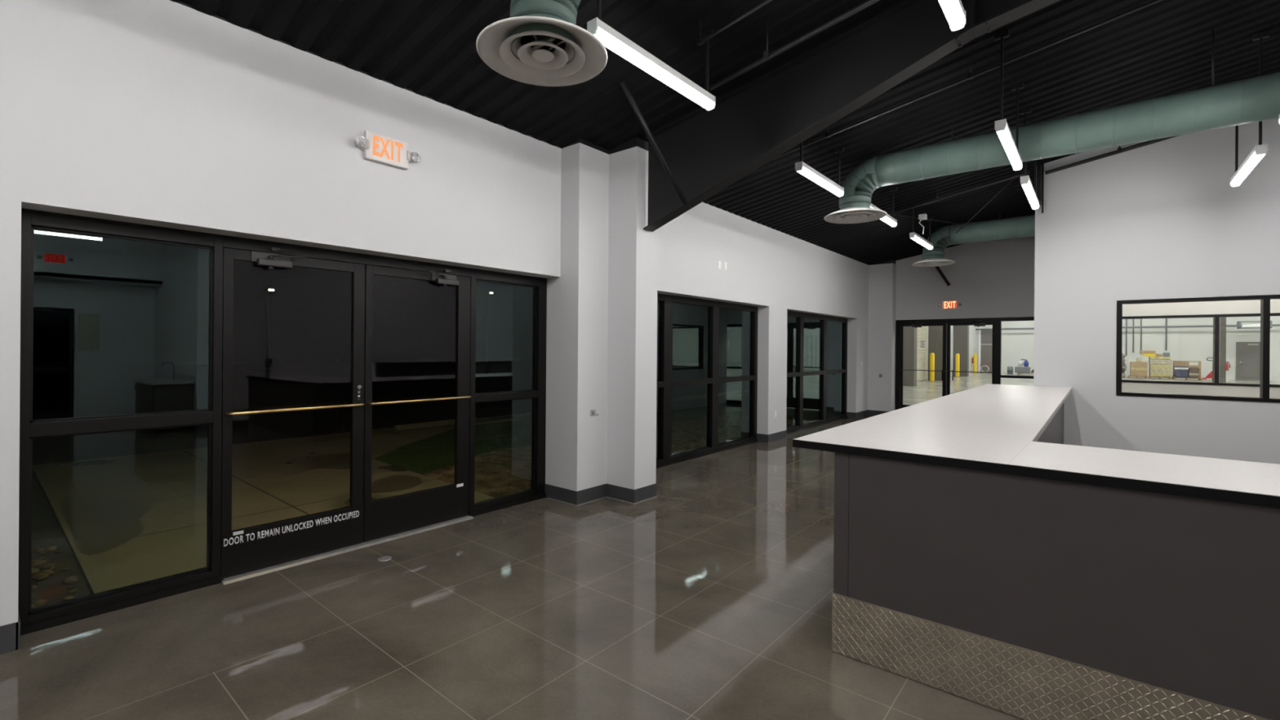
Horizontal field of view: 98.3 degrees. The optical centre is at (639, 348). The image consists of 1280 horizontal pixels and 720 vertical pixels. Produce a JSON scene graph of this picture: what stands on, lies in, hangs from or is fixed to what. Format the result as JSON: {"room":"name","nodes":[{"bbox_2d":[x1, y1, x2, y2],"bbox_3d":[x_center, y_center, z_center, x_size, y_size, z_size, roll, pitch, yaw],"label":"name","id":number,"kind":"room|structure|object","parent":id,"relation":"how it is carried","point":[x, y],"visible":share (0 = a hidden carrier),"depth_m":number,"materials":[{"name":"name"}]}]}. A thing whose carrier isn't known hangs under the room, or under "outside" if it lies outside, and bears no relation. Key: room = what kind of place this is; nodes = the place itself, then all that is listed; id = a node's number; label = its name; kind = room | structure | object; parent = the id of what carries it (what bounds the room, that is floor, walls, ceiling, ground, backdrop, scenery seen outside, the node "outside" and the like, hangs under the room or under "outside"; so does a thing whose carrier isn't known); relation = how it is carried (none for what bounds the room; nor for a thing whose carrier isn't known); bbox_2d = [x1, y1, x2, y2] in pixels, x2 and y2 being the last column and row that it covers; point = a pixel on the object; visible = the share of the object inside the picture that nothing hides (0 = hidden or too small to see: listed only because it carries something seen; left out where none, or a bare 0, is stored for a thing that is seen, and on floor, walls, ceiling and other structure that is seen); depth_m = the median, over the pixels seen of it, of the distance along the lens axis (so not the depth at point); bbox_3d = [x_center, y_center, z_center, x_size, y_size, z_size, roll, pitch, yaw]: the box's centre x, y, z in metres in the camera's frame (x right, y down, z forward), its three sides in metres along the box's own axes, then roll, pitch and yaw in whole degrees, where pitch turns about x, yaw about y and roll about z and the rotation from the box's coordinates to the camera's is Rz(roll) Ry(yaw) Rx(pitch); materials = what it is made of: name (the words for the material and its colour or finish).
{"room":"reception lobby","nodes":[
{"label":"reception lobby","id":0,"kind":"room"},
{"bbox_2d":[0,0,868,626],"bbox_3d":[-0.013,-0.246,7.090,0.370,3.692,18.100,0,0,40],"label":"wall","id":1,"kind":"structure","parent":0,"point":[166,113],"depth_m":3.79,"materials":[{"name":"white paint"}]},
{"bbox_2d":[17,208,546,635],"bbox_3d":[-2.245,0.407,4.513,0.130,2.350,3.770,0,0,40],"label":"door frame","id":2,"kind":"structure","parent":1,"relation":"in","point":[47,616],"depth_m":3.62,"materials":[{"name":"brown metal"}]},
{"bbox_2d":[363,264,471,542],"bbox_3d":[-1.908,0.427,4.838,0.186,2.285,0.967,0,0,44],"label":"door","id":3,"kind":"structure","parent":2,"relation":"attached to","point":[395,514],"depth_m":4.87,"materials":[{"name":"brown metal"}]},
{"bbox_2d":[220,247,364,578],"bbox_3d":[-2.518,0.423,4.103,0.188,2.285,0.939,0,0,35],"label":"door","id":4,"kind":"structure","parent":1,"relation":"in","point":[251,548],"depth_m":4.06,"materials":[{"name":"brown metal"}]},
{"bbox_2d":[355,129,420,169],"bbox_3d":[-2.001,-1.561,4.363,0.117,0.215,0.510,0,0,40],"label":"exit sign","id":5,"kind":"object","parent":1,"relation":"attached to","point":[375,147],"visible":1,"depth_m":4.33,"materials":[{"name":"white plastic"}]},
{"bbox_2d":[355,135,369,151],"bbox_3d":[-2.131,-1.562,4.206,0.117,0.110,0.103,0,0,40],"label":"lamp","id":6,"kind":"object","parent":5,"relation":"attached to","point":[362,143],"depth_m":4.18,"materials":[{"name":"white"}]},
{"bbox_2d":[407,151,420,162],"bbox_3d":[-1.871,-1.560,4.519,0.117,0.110,0.103,0,0,40],"label":"lamp","id":7,"kind":"object","parent":5,"relation":"attached to","point":[414,156],"depth_m":4.48,"materials":[{"name":"white"}]},
{"bbox_2d":[0,409,867,654],"bbox_3d":[-0.116,1.528,6.852,0.218,0.143,17.620,0,0,40],"label":"baseboard","id":8,"kind":"structure","parent":1,"relation":"attached to","point":[10,634],"depth_m":2.89,"materials":[{"name":"grey plastic"}]},
{"bbox_2d":[176,0,868,265],"bbox_3d":[-0.002,-2.146,7.093,0.360,0.108,18.100,0,0,40],"label":"trim","id":9,"kind":"structure","parent":1,"relation":"attached to","point":[179,2],"depth_m":4.23,"materials":[{"name":"black paint"}]},
{"bbox_2d":[656,293,758,468],"bbox_3d":[0.802,0.431,8.190,0.130,2.350,3.780,0,0,40],"label":"window","id":10,"kind":"structure","parent":1,"relation":"in","point":[664,384],"depth_m":8.50,"materials":[{"name":"brown metal"}]},
{"bbox_2d":[564,137,895,265],"bbox_3d":[2.736,-2.119,9.591,0.670,0.100,10.360,0,0,40],"label":"trim","id":11,"kind":"structure","parent":1,"relation":"attached to","point":[637,141],"depth_m":5.82,"materials":[{"name":"black paint"}]},
{"bbox_2d":[786,310,847,434],"bbox_3d":[3.663,0.454,11.643,0.130,2.350,3.750,0,0,40],"label":"window frame","id":12,"kind":"structure","parent":1,"relation":"in","point":[798,425],"depth_m":11.96,"materials":[{"name":"brown metal"}]},
{"bbox_2d":[786,315,840,412],"bbox_3d":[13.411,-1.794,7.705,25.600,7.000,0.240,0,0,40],"label":"window glass","id":13,"kind":"object","parent":12,"relation":"attached to","point":[811,326],"visible":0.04,"depth_m":14.79,"materials":[{"name":"clear glass"}]},
{"bbox_2d":[0,372,1279,719],"bbox_3d":[18.359,1.805,13.867,25.400,0.120,52.400,0,0,40],"label":"floor","id":14,"kind":"structure","parent":0,"point":[709,597],"depth_m":3.13,"materials":[{"name":"tile"}]},
{"bbox_2d":[221,515,473,585],"bbox_3d":[-2.233,1.576,4.487,0.175,0.013,1.920,0,0,40],"label":"threshold","id":15,"kind":"object","parent":14,"relation":"on","point":[311,558],"visible":0.64,"depth_m":4.28,"materials":[{"name":"metal"}]},
{"bbox_2d":[377,555,391,561],"bbox_3d":[-1.923,1.582,4.167,0.100,0.006,0.100,0,0,40],"label":"plug","id":16,"kind":"object","parent":14,"relation":"on","point":[384,558],"visible":1,"depth_m":4.16,"materials":[{"name":"metal"}]},
{"bbox_2d":[558,142,608,491],"bbox_3d":[-0.588,-0.250,5.891,0.276,3.690,0.460,0,0,40],"label":"wall pier","id":17,"kind":"object","parent":14,"relation":"on","point":[584,169],"visible":0.86,"depth_m":5.75,"materials":[{"name":"white paint"}]},
{"bbox_2d":[544,483,657,506],"bbox_3d":[-0.414,1.525,5.794,1.201,0.143,0.338,0,0,-3],"label":"baseboard","id":18,"kind":"object","parent":17,"relation":"attached to","point":[564,495],"visible":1,"depth_m":5.80,"materials":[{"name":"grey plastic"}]},
{"bbox_2d":[606,146,657,489],"bbox_3d":[-0.187,-0.246,6.066,0.671,3.690,0.360,0,0,40],"label":"wall pier","id":19,"kind":"object","parent":14,"relation":"on","point":[633,250],"visible":0.57,"depth_m":5.83,"materials":[{"name":"white paint"}]},
{"bbox_2d":[867,262,896,411],"bbox_3d":[5.902,-0.198,13.501,0.561,3.690,0.281,0,0,40],"label":"wall pier","id":20,"kind":"object","parent":14,"relation":"on","point":[882,277],"visible":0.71,"depth_m":13.37,"materials":[{"name":"white paint"}]},
{"bbox_2d":[867,409,888,416],"bbox_3d":[5.799,1.574,13.387,0.568,0.143,0.008,0,0,40],"label":"baseboard","id":21,"kind":"structure","parent":20,"relation":"attached to","point":[870,412],"depth_m":13.46,"materials":[{"name":"grey plastic"}]},
{"bbox_2d":[902,326,917,386],"bbox_3d":[12.198,-1.754,25.293,0.770,6.900,0.500,0,0,40],"label":"steel column","id":22,"kind":"structure","parent":14,"relation":"on","point":[909,377],"depth_m":25.01,"materials":[{"name":"grey"}]},
{"bbox_2d":[929,352,934,381],"bbox_3d":[15.362,0.971,29.082,0.340,1.500,0.340,0,0,40],"label":"bollard","id":23,"kind":"object","parent":14,"relation":"on","point":[931,354],"visible":0.95,"depth_m":29.00,"materials":[{"name":"yellow metal"}]},
{"bbox_2d":[928,325,942,381],"bbox_3d":[16.026,-1.724,29.913,0.770,6.900,0.500,0,0,40],"label":"steel column","id":24,"kind":"structure","parent":14,"relation":"on","point":[935,332],"depth_m":29.67,"materials":[{"name":"grey metal"}]},
{"bbox_2d":[955,353,960,377],"bbox_3d":[19.804,1.032,34.492,0.340,1.450,0.340,0,0,40],"label":"bollard","id":25,"kind":"object","parent":14,"relation":"on","point":[957,356],"visible":1,"depth_m":34.41,"materials":[{"name":"yellow metal"}]},
{"bbox_2d":[953,325,968,376],"bbox_3d":[20.503,-1.688,35.294,0.800,6.900,0.500,0,0,40],"label":"steel column","id":26,"kind":"structure","parent":14,"relation":"on","point":[961,333],"depth_m":35.07,"materials":[{"name":"grey metal"}]},
{"bbox_2d":[973,353,977,373],"bbox_3d":[24.410,1.068,40.286,0.340,1.450,0.340,0,0,40],"label":"bollard","id":27,"kind":"object","parent":14,"relation":"on","point":[975,357],"visible":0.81,"depth_m":40.20,"materials":[{"name":"yellow metal"}]},
{"bbox_2d":[792,383,1279,719],"bbox_3d":[4.228,1.081,4.768,3.040,1.106,6.949,0,0,40],"label":"counter","id":28,"kind":"object","parent":14,"relation":"on","point":[983,557],"depth_m":2.38,"materials":[{"name":"grey laminate"}]},
{"bbox_2d":[794,383,1279,496],"bbox_3d":[4.233,0.529,4.769,3.036,0.002,6.946,0,0,40],"label":"countertop","id":29,"kind":"structure","parent":28,"relation":"on","point":[990,423],"depth_m":2.97,"materials":[{"name":"laminate"}]},
{"bbox_2d":[1121,351,1126,377],"bbox_3d":[30.383,1.021,35.026,0.663,1.838,0.915,0,0,40],"label":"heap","id":30,"kind":"object","parent":14,"relation":"on","point":[1123,365],"visible":0.28,"depth_m":34.73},
{"bbox_2d":[1127,375,1147,378],"bbox_3d":[31.046,1.778,34.524,0.880,0.135,1.000,0,0,40],"label":"pallet","id":31,"kind":"object","parent":14,"relation":"on","point":[1128,376],"visible":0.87,"depth_m":34.16,"materials":[{"name":"brown wood"}]},
{"bbox_2d":[1129,361,1147,376],"bbox_3d":[31.088,1.267,34.492,0.768,0.883,0.908,0,0,40],"label":"carton","id":32,"kind":"object","parent":31,"relation":"on","point":[1136,368],"visible":0.98,"depth_m":34.16,"materials":[{"name":"cardboard"}]},
{"bbox_2d":[1148,376,1172,379],"bbox_3d":[31.839,1.784,33.867,1.000,0.135,1.000,0,0,40],"label":"pallet","id":33,"kind":"object","parent":14,"relation":"on","point":[1149,377],"visible":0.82,"depth_m":33.51,"materials":[{"name":"brown wood"}]},
{"bbox_2d":[1149,364,1171,377],"bbox_3d":[31.846,1.343,33.864,0.958,0.743,0.908,0,0,40],"label":"wrapped bundle","id":34,"kind":"object","parent":33,"relation":"on","point":[1155,370],"visible":0.96,"depth_m":33.53,"materials":[{"name":"beige plastic"}]},
{"bbox_2d":[1148,359,1172,364],"bbox_3d":[31.846,0.819,33.867,1.000,0.295,0.900,0,0,40],"label":"wrapped bundle","id":35,"kind":"object","parent":34,"relation":"on","point":[1162,362],"visible":0.99,"depth_m":33.55,"materials":[{"name":"beige plastic"}]},
{"bbox_2d":[1148,356,1170,359],"bbox_3d":[31.821,0.579,33.889,0.930,0.175,0.800,0,0,40],"label":"wrapped bundle","id":36,"kind":"object","parent":35,"relation":"on","point":[1149,357],"visible":0.93,"depth_m":33.57,"materials":[{"name":"beige plastic"}]},
{"bbox_2d":[1172,376,1202,380],"bbox_3d":[32.747,1.791,33.114,1.200,0.135,1.000,0,0,40],"label":"pallet","id":37,"kind":"object","parent":14,"relation":"on","point":[1173,378],"visible":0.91,"depth_m":32.78,"materials":[{"name":"brown wood"}]},
{"bbox_2d":[1173,366,1188,377],"bbox_3d":[32.345,1.387,33.047,0.588,0.663,0.348,0,0,40],"label":"bin","id":38,"kind":"object","parent":37,"relation":"on","point":[1180,371],"visible":1,"depth_m":32.92,"materials":[{"name":"blue plastic"}]},
{"bbox_2d":[1173,360,1200,377],"bbox_3d":[32.859,1.231,33.243,1.160,0.983,0.565,0,0,40],"label":"crate","id":39,"kind":"object","parent":37,"relation":"on","point":[1175,363],"visible":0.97,"depth_m":33.02,"materials":[{"name":"cardboard"}]},
{"bbox_2d":[1188,367,1199,377],"bbox_3d":[32.755,1.420,32.720,0.418,0.603,0.328,0,0,40],"label":"wrapped bundle","id":40,"kind":"object","parent":37,"relation":"on","point":[1193,372],"visible":1,"depth_m":32.60,"materials":[{"name":"brown cardboard"}]},
{"bbox_2d":[1202,357,1219,380],"bbox_3d":[33.478,1.189,32.305,0.950,1.348,0.680,0,0,40],"label":"jack","id":41,"kind":"object","parent":14,"relation":"on","point":[1210,375],"visible":0.53,"depth_m":32.46,"materials":[{"name":"red metal"}]},
{"bbox_2d":[1218,317,1226,382],"bbox_3d":[29.341,-1.618,27.842,0.200,6.900,0.300,0,0,40],"label":"steel column","id":42,"kind":"structure","parent":14,"relation":"on","point":[1222,366],"depth_m":27.74,"materials":[{"name":"grey"}]},
{"bbox_3d":[27.088,1.747,37.803,2.100,0.135,1.000,0,0,40],"label":"pallet","id":43,"kind":"object","parent":14,"relation":"on","visible":0},
{"bbox_2d":[1014,366,1030,373],"bbox_3d":[26.493,1.469,38.298,0.850,0.400,0.600,0,0,40],"label":"bin","id":44,"kind":"object","parent":43,"relation":"on","point":[1017,369],"visible":1,"depth_m":38.09,"materials":[{"name":"grey plastic"}]},
{"bbox_2d":[1017,359,1028,366],"bbox_3d":[26.496,0.995,38.234,0.299,0.530,0.641,0,0,-33],"label":"pump","id":45,"kind":"object","parent":44,"relation":"on","point":[1020,362],"visible":1,"depth_m":38.15,"materials":[{"name":"blue metal"}]},
{"bbox_2d":[169,0,1279,265],"bbox_3d":[4.758,-3.123,3.049,13.000,2.291,18.335,0,0,40],"label":"ceiling","id":46,"kind":"structure","parent":0,"point":[425,47],"depth_m":5.05,"materials":[{"name":"black paint"}]},
{"bbox_2d":[475,0,607,86],"bbox_3d":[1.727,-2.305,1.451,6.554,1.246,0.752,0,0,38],"label":"diffuser","id":47,"kind":"object","parent":46,"relation":"hanging from","point":[541,42],"visible":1,"depth_m":3.20,"materials":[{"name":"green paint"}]},
{"bbox_2d":[586,0,715,111],"bbox_3d":[0.135,-2.139,3.779,0.100,0.579,1.310,0,0,40],"label":"pendant light","id":48,"kind":"object","parent":46,"relation":"hanging from","point":[610,37],"visible":0.84,"depth_m":3.67,"materials":[{"name":"white plastic"}]},
{"bbox_2d":[696,0,773,45],"bbox_3d":[4.401,-3.088,0.815,10.304,1.746,0.038,0,0,40],"label":"conduit","id":49,"kind":"object","parent":46,"relation":"hanging from","point":[700,40],"visible":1,"depth_m":3.93,"materials":[{"name":"black metal"}]},
{"bbox_2d":[709,0,879,90],"bbox_3d":[4.592,-2.945,1.149,10.437,1.781,0.052,0,0,40],"label":"pipe","id":50,"kind":"object","parent":46,"relation":"hanging from","point":[767,55],"visible":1,"depth_m":4.03,"materials":[{"name":"black metal"}]},
{"bbox_2d":[795,142,844,196],"bbox_3d":[2.032,-2.117,6.194,0.100,0.566,1.210,0,0,40],"label":"pendant light","id":51,"kind":"object","parent":46,"relation":"hanging from","point":[802,167],"visible":0.82,"depth_m":6.14,"materials":[{"name":"white plastic"}]},
{"bbox_2d":[643,0,1060,231],"bbox_3d":[4.624,-2.669,2.076,11.760,2.924,0.156,0,0,40],"label":"steel beam","id":52,"kind":"structure","parent":46,"relation":"attached to","point":[706,152],"depth_m":4.74,"materials":[{"name":"black metal"}]},
{"bbox_2d":[619,80,687,204],"bbox_3d":[0.145,-1.849,5.080,0.060,0.885,0.990,0,0,40],"label":"brace","id":53,"kind":"object","parent":52,"relation":"attached to","point":[623,84],"visible":1,"depth_m":5.02,"materials":[{"name":"black paint"}]},
{"bbox_2d":[870,186,897,226],"bbox_3d":[3.399,-2.109,7.782,0.100,0.572,1.260,0,0,40],"label":"pendant light","id":54,"kind":"object","parent":46,"relation":"hanging from","point":[887,219],"visible":0.48,"depth_m":8.12,"materials":[{"name":"white plastic"}]},
{"bbox_2d":[909,203,933,249],"bbox_3d":[4.891,-2.097,9.597,0.100,0.571,1.300,0,0,40],"label":"pendant light","id":55,"kind":"object","parent":46,"relation":"hanging from","point":[913,236],"visible":0.91,"depth_m":9.48,"materials":[{"name":"white plastic"}]},
{"bbox_2d":[918,213,927,234],"bbox_3d":[4.707,-2.071,9.202,0.118,0.304,0.157,0,0,40],"label":"junction box","id":56,"kind":"object","parent":46,"relation":"attached to","point":[922,216],"visible":1,"depth_m":9.16,"materials":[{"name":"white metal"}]},
{"bbox_2d":[887,213,960,224],"bbox_3d":[4.671,-2.183,9.261,2.359,0.096,0.015,0,0,-29],"label":"rod","id":57,"kind":"object","parent":46,"relation":"attached to","point":[887,213],"visible":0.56,"depth_m":9.40,"materials":[{"name":"black paint"}]},
{"bbox_2d":[934,266,950,286],"bbox_3d":[6.711,-1.817,12.471,0.725,0.800,0.090,0,0,-17],"label":"brace","id":58,"kind":"object","parent":46,"relation":"attached to","point":[937,268],"visible":0.64,"depth_m":12.49,"materials":[{"name":"black paint"}]},
{"bbox_2d":[938,0,965,31],"bbox_3d":[1.433,-2.269,2.704,0.100,0.860,1.270,0,0,40],"label":"pendant light","id":59,"kind":"object","parent":46,"relation":"hanging from","point":[954,11],"visible":1,"depth_m":3.06,"materials":[{"name":"white plastic"}]},
{"bbox_2d":[891,170,1030,214],"bbox_3d":[4.713,-2.304,8.252,1.807,0.344,0.056,0,0,40],"label":"pipe","id":60,"kind":"object","parent":46,"relation":"hanging from","point":[937,198],"visible":0.99,"depth_m":8.20,"materials":[{"name":"black metal"}]},
{"bbox_2d":[773,0,1161,159],"bbox_3d":[5.521,-2.974,2.873,11.204,1.896,0.038,0,0,40],"label":"pipe","id":61,"kind":"object","parent":46,"relation":"hanging from","point":[971,75],"visible":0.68,"depth_m":4.95,"materials":[{"name":"black metal"}]},
{"bbox_2d":[911,209,1035,266],"bbox_3d":[6.286,-2.095,10.389,2.151,0.897,0.752,0,0,40],"label":"air duct","id":62,"kind":"object","parent":46,"relation":"hanging from","point":[1018,227],"visible":0.92,"depth_m":10.28,"materials":[{"name":"metal"}]},
{"bbox_2d":[955,177,1015,233],"bbox_3d":[5.601,-2.306,9.011,0.015,0.416,2.112,0,0,8],"label":"rod","id":63,"kind":"object","parent":46,"relation":"attached to","point":[1014,178],"visible":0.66,"depth_m":8.86,"materials":[{"name":"black paint"}]},
{"bbox_2d":[995,29,1023,170],"bbox_3d":[3.445,-2.252,5.147,0.100,0.859,1.300,0,0,40],"label":"pendant light","id":64,"kind":"object","parent":46,"relation":"hanging from","point":[1002,128],"visible":1,"depth_m":4.84,"materials":[{"name":"white plastic"}]},
{"bbox_2d":[1020,106,1031,124],"bbox_3d":[3.951,-2.458,5.748,0.100,0.402,0.978,0,0,40],"label":"pendant light","id":65,"kind":"object","parent":46,"relation":"hanging from","point":[1023,111],"depth_m":6.16,"materials":[{"name":"metal"}]},
{"bbox_2d":[1020,160,1039,208],"bbox_3d":[4.333,-1.937,6.214,0.100,0.677,2.095,0,0,40],"label":"pendant light","id":66,"kind":"object","parent":46,"relation":"hanging from","point":[1028,188],"depth_m":6.50,"materials":[{"name":"white plastic"}]},
{"bbox_2d":[823,28,1279,223],"bbox_3d":[5.006,-2.288,5.331,6.454,1.262,0.752,0,0,38],"label":"air duct","id":67,"kind":"object","parent":46,"relation":"hanging from","point":[1256,99],"visible":0.97,"depth_m":5.54,"materials":[{"name":"green metal"}]},
{"bbox_2d":[1044,134,1182,174],"bbox_3d":[7.392,-2.839,6.543,4.209,0.753,0.064,0,0,40],"label":"pipe","id":68,"kind":"object","parent":46,"relation":"hanging from","point":[1120,149],"visible":0.34,"depth_m":7.42,"materials":[{"name":"black metal"}]},
{"bbox_2d":[1230,120,1267,186],"bbox_3d":[5.991,-2.029,5.393,0.100,0.684,1.724,0,0,40],"label":"pendant light","id":69,"kind":"object","parent":46,"relation":"hanging from","point":[1253,158],"depth_m":5.55,"materials":[{"name":"white plastic"}]},
{"bbox_2d":[1253,30,1269,75],"bbox_3d":[5.629,-2.697,4.950,0.100,0.535,0.626,0,0,40],"label":"pendant light","id":70,"kind":"object","parent":46,"relation":"hanging from","point":[1260,36],"depth_m":5.19,"materials":[{"name":"metal"}]},
{"bbox_2d":[946,324,976,376],"bbox_3d":[14.573,-1.785,28.975,0.250,7.000,34.200,0,0,40],"label":"wall","id":71,"kind":"structure","parent":0,"point":[971,328],"depth_m":40.09,"materials":[{"name":"paint"}]},
{"bbox_2d":[916,325,928,382],"bbox_3d":[14.502,0.215,28.696,0.120,3.000,3.200,0,0,40],"label":"door","id":72,"kind":"structure","parent":71,"relation":"in","point":[922,332],"depth_m":29.17,"materials":[{"name":"beige"}]},
{"bbox_2d":[975,324,1279,330],"bbox_3d":[31.624,-1.390,36.273,16.600,0.120,0.120,0,0,40],"label":"pipe","id":73,"kind":"object","parent":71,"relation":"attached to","point":[1273,325],"visible":0.52,"depth_m":35.18,"materials":[{"name":"grey plastic"}]},
{"bbox_2d":[895,236,1279,398],"bbox_3d":[10.537,-1.211,9.979,12.920,5.788,0.200,0,0,40],"label":"wall","id":74,"kind":"structure","parent":0,"point":[995,278],"depth_m":12.10,"materials":[{"name":"white paint"}]},
{"bbox_2d":[937,299,962,310],"bbox_3d":[7.104,-0.999,12.671,0.510,0.215,0.117,0,0,40],"label":"exit sign","id":75,"kind":"object","parent":74,"relation":"attached to","point":[945,304],"visible":1,"depth_m":12.65,"materials":[{"name":"white"}]},
{"bbox_2d":[894,316,1034,409],"bbox_3d":[7.415,0.489,12.496,3.080,2.340,0.110,0,0,40],"label":"window","id":76,"kind":"structure","parent":74,"relation":"in","point":[997,347],"depth_m":12.43,"materials":[{"name":"brown metal"}]},
{"bbox_2d":[900,321,946,408],"bbox_3d":[6.678,0.498,13.056,0.975,2.280,0.191,0,0,35],"label":"door","id":77,"kind":"structure","parent":76,"relation":"attached to","point":[918,325],"depth_m":12.93,"materials":[{"name":"brown metal"}]},
{"bbox_2d":[946,320,995,395],"bbox_3d":[7.417,0.504,12.445,0.937,2.280,0.190,0,0,44],"label":"door","id":78,"kind":"structure","parent":76,"relation":"attached to","point":[975,324],"depth_m":12.60,"materials":[{"name":"brown metal"}]},
{"bbox_2d":[1121,312,1279,387],"bbox_3d":[10.281,0.021,10.175,3.546,1.276,0.212,0,0,40],"label":"window","id":79,"kind":"structure","parent":74,"relation":"in","point":[1215,317],"depth_m":9.99,"materials":[{"name":"brown metal"}]},
{"bbox_2d":[975,315,1279,381],"bbox_3d":[35.179,-1.622,33.978,25.600,7.000,0.200,0,0,40],"label":"wall","id":80,"kind":"structure","parent":0,"point":[1183,344],"depth_m":34.97,"materials":[{"name":"paint"}]},
{"bbox_2d":[978,328,992,372],"bbox_3d":[25.952,0.130,41.417,1.020,3.350,0.100,0,0,40],"label":"door","id":81,"kind":"structure","parent":80,"relation":"in","point":[985,336],"depth_m":41.44,"materials":[{"name":"grey paint"}]},
{"bbox_2d":[1125,319,1127,355],"bbox_3d":[32.018,-2.347,36.395,0.065,5.600,0.065,0,0,-28],"label":"conduit","id":82,"kind":"object","parent":80,"relation":"attached to","point":[1126,319],"visible":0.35,"depth_m":36.37,"materials":[{"name":"grey metal"}]},
{"bbox_2d":[1235,342,1260,380],"bbox_3d":[36.248,0.736,32.854,1.150,2.300,0.145,0,0,40],"label":"door","id":83,"kind":"structure","parent":80,"relation":"in","point":[1247,353],"depth_m":32.92,"materials":[{"name":"grey paint"}]},
{"bbox_2d":[1033,118,1279,464],"bbox_3d":[7.512,-0.866,6.652,4.510,5.051,0.120,0,0,40],"label":"wall","id":84,"kind":"structure","parent":0,"point":[1165,219],"depth_m":7.25,"materials":[{"name":"white paint"}]},
{"bbox_2d":[1036,163,1044,213],"bbox_3d":[5.763,-2.310,7.967,0.080,0.711,0.080,0,0,40],"label":"conduit","id":85,"kind":"object","parent":84,"relation":"attached to","point":[1038,166],"visible":0.86,"depth_m":7.95,"materials":[{"name":"black metal"}]},
{"bbox_2d":[1115,294,1279,402],"bbox_3d":[7.514,0.000,6.649,2.708,1.278,0.152,0,0,40],"label":"window","id":86,"kind":"structure","parent":84,"relation":"in","point":[1265,299],"depth_m":6.80,"materials":[{"name":"brown metal"}]},
{"bbox_2d":[1236,320,1272,328],"bbox_3d":[35.605,-1.379,32.066,1.300,0.420,0.600,0,0,40],"label":"light fixture","id":87,"kind":"object","parent":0,"point":[1252,323],"visible":0.71,"depth_m":32.05,"materials":[{"name":"metal"}]},
{"bbox_2d":[1242,322,1260,326],"bbox_3d":[35.416,-1.380,31.995,0.800,0.220,0.050,0,0,40],"label":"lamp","id":88,"kind":"object","parent":87,"relation":"attached to","point":[1251,324],"depth_m":31.99,"materials":[{"name":"white plastic"}]},
{"label":"outside","id":89,"kind":"structure","parent":0,"visible":0},
{"bbox_2d":[31,360,749,594],"bbox_3d":[-15.367,1.769,32.199,55.270,0.420,90.000,0,0,40],"label":"ground","id":90,"kind":"structure","parent":89,"point":[58,392],"depth_m":18.04,"materials":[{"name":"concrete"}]},
{"bbox_2d":[264,288,275,381],"bbox_3d":[-17.317,-0.612,25.818,0.560,4.310,0.320,0,0,40],"label":"street lamp","id":91,"kind":"object","parent":90,"relation":"on","point":[267,342],"visible":1,"depth_m":25.88,"materials":[{"name":"black paint"}]},
{"bbox_2d":[31,389,748,594],"bbox_3d":[0.476,1.661,12.918,6.270,0.044,19.480,0,0,40],"label":"sidewalk","id":92,"kind":"structure","parent":90,"relation":"on","point":[173,484],"depth_m":6.32,"materials":[{"name":"concrete"}]},
{"bbox_2d":[59,494,150,555],"bbox_3d":[-5.031,1.594,5.258,2.438,0.004,0.606,0,0,40],"label":"puddle","id":93,"kind":"object","parent":92,"relation":"on","point":[97,524],"visible":1,"depth_m":5.11,"materials":[{"name":"grey liquid"}]},
{"bbox_2d":[282,453,350,475],"bbox_3d":[-4.313,1.600,7.757,0.902,0.004,1.360,0,0,-20],"label":"puddle","id":94,"kind":"object","parent":92,"relation":"on","point":[337,461],"visible":0.76,"depth_m":7.71,"materials":[{"name":"brown liquid"}]},
{"bbox_2d":[371,474,422,493],"bbox_3d":[-2.983,1.611,6.613,0.812,0.004,0.694,0,0,40],"label":"puddle","id":95,"kind":"object","parent":92,"relation":"on","point":[394,482],"visible":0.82,"depth_m":6.59,"materials":[{"name":"brown liquid"}]},
{"bbox_2d":[393,417,476,430],"bbox_3d":[-4.235,1.579,11.550,0.160,0.136,1.800,0,0,40],"label":"wheel stop","id":96,"kind":"object","parent":92,"relation":"on","point":[407,426],"visible":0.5,"depth_m":11.27,"materials":[{"name":"concrete"}]},
{"bbox_2d":[31,409,837,608],"bbox_3d":[-1.755,1.656,7.482,2.770,0.019,19.300,0,0,40],"label":"planting bed","id":97,"kind":"object","parent":90,"relation":"on","point":[52,589],"visible":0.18,"depth_m":4.15,"materials":[{"name":"soil"}]},
{"bbox_2d":[31,546,79,608],"bbox_3d":[-4.794,1.604,3.213,1.798,0.054,2.125,0,0,40],"label":"river rocks","id":98,"kind":"object","parent":97,"relation":"on","point":[43,575],"visible":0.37,"depth_m":3.95},
{"bbox_2d":[424,413,809,497],"bbox_3d":[0.377,1.645,9.993,2.540,0.054,8.590,0,0,40],"label":"river rocks","id":99,"kind":"object","parent":97,"relation":"on","point":[506,472],"visible":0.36,"depth_m":8.21},
{"bbox_2d":[484,292,493,373],"bbox_3d":[-9.613,-0.981,35.112,0.560,5.170,0.320,0,0,40],"label":"street lamp","id":100,"kind":"object","parent":90,"relation":"on","point":[486,293],"visible":1,"depth_m":35.17,"materials":[{"name":"black paint"}]},
{"bbox_2d":[374,401,748,475],"bbox_3d":[-0.781,1.658,12.161,3.700,0.029,10.250,0,0,40],"label":"lawn base","id":101,"kind":"structure","parent":90,"relation":"on","point":[680,411],"depth_m":10.04,"materials":[{"name":"green plant"}]},
{"bbox_2d":[378,422,531,472],"bbox_3d":[-2.982,1.597,10.017,1.769,0.070,5.548,0,0,11],"label":"lawn","id":102,"kind":"structure","parent":101,"relation":"on","point":[498,430],"depth_m":9.11,"materials":[{"name":"green plant"}]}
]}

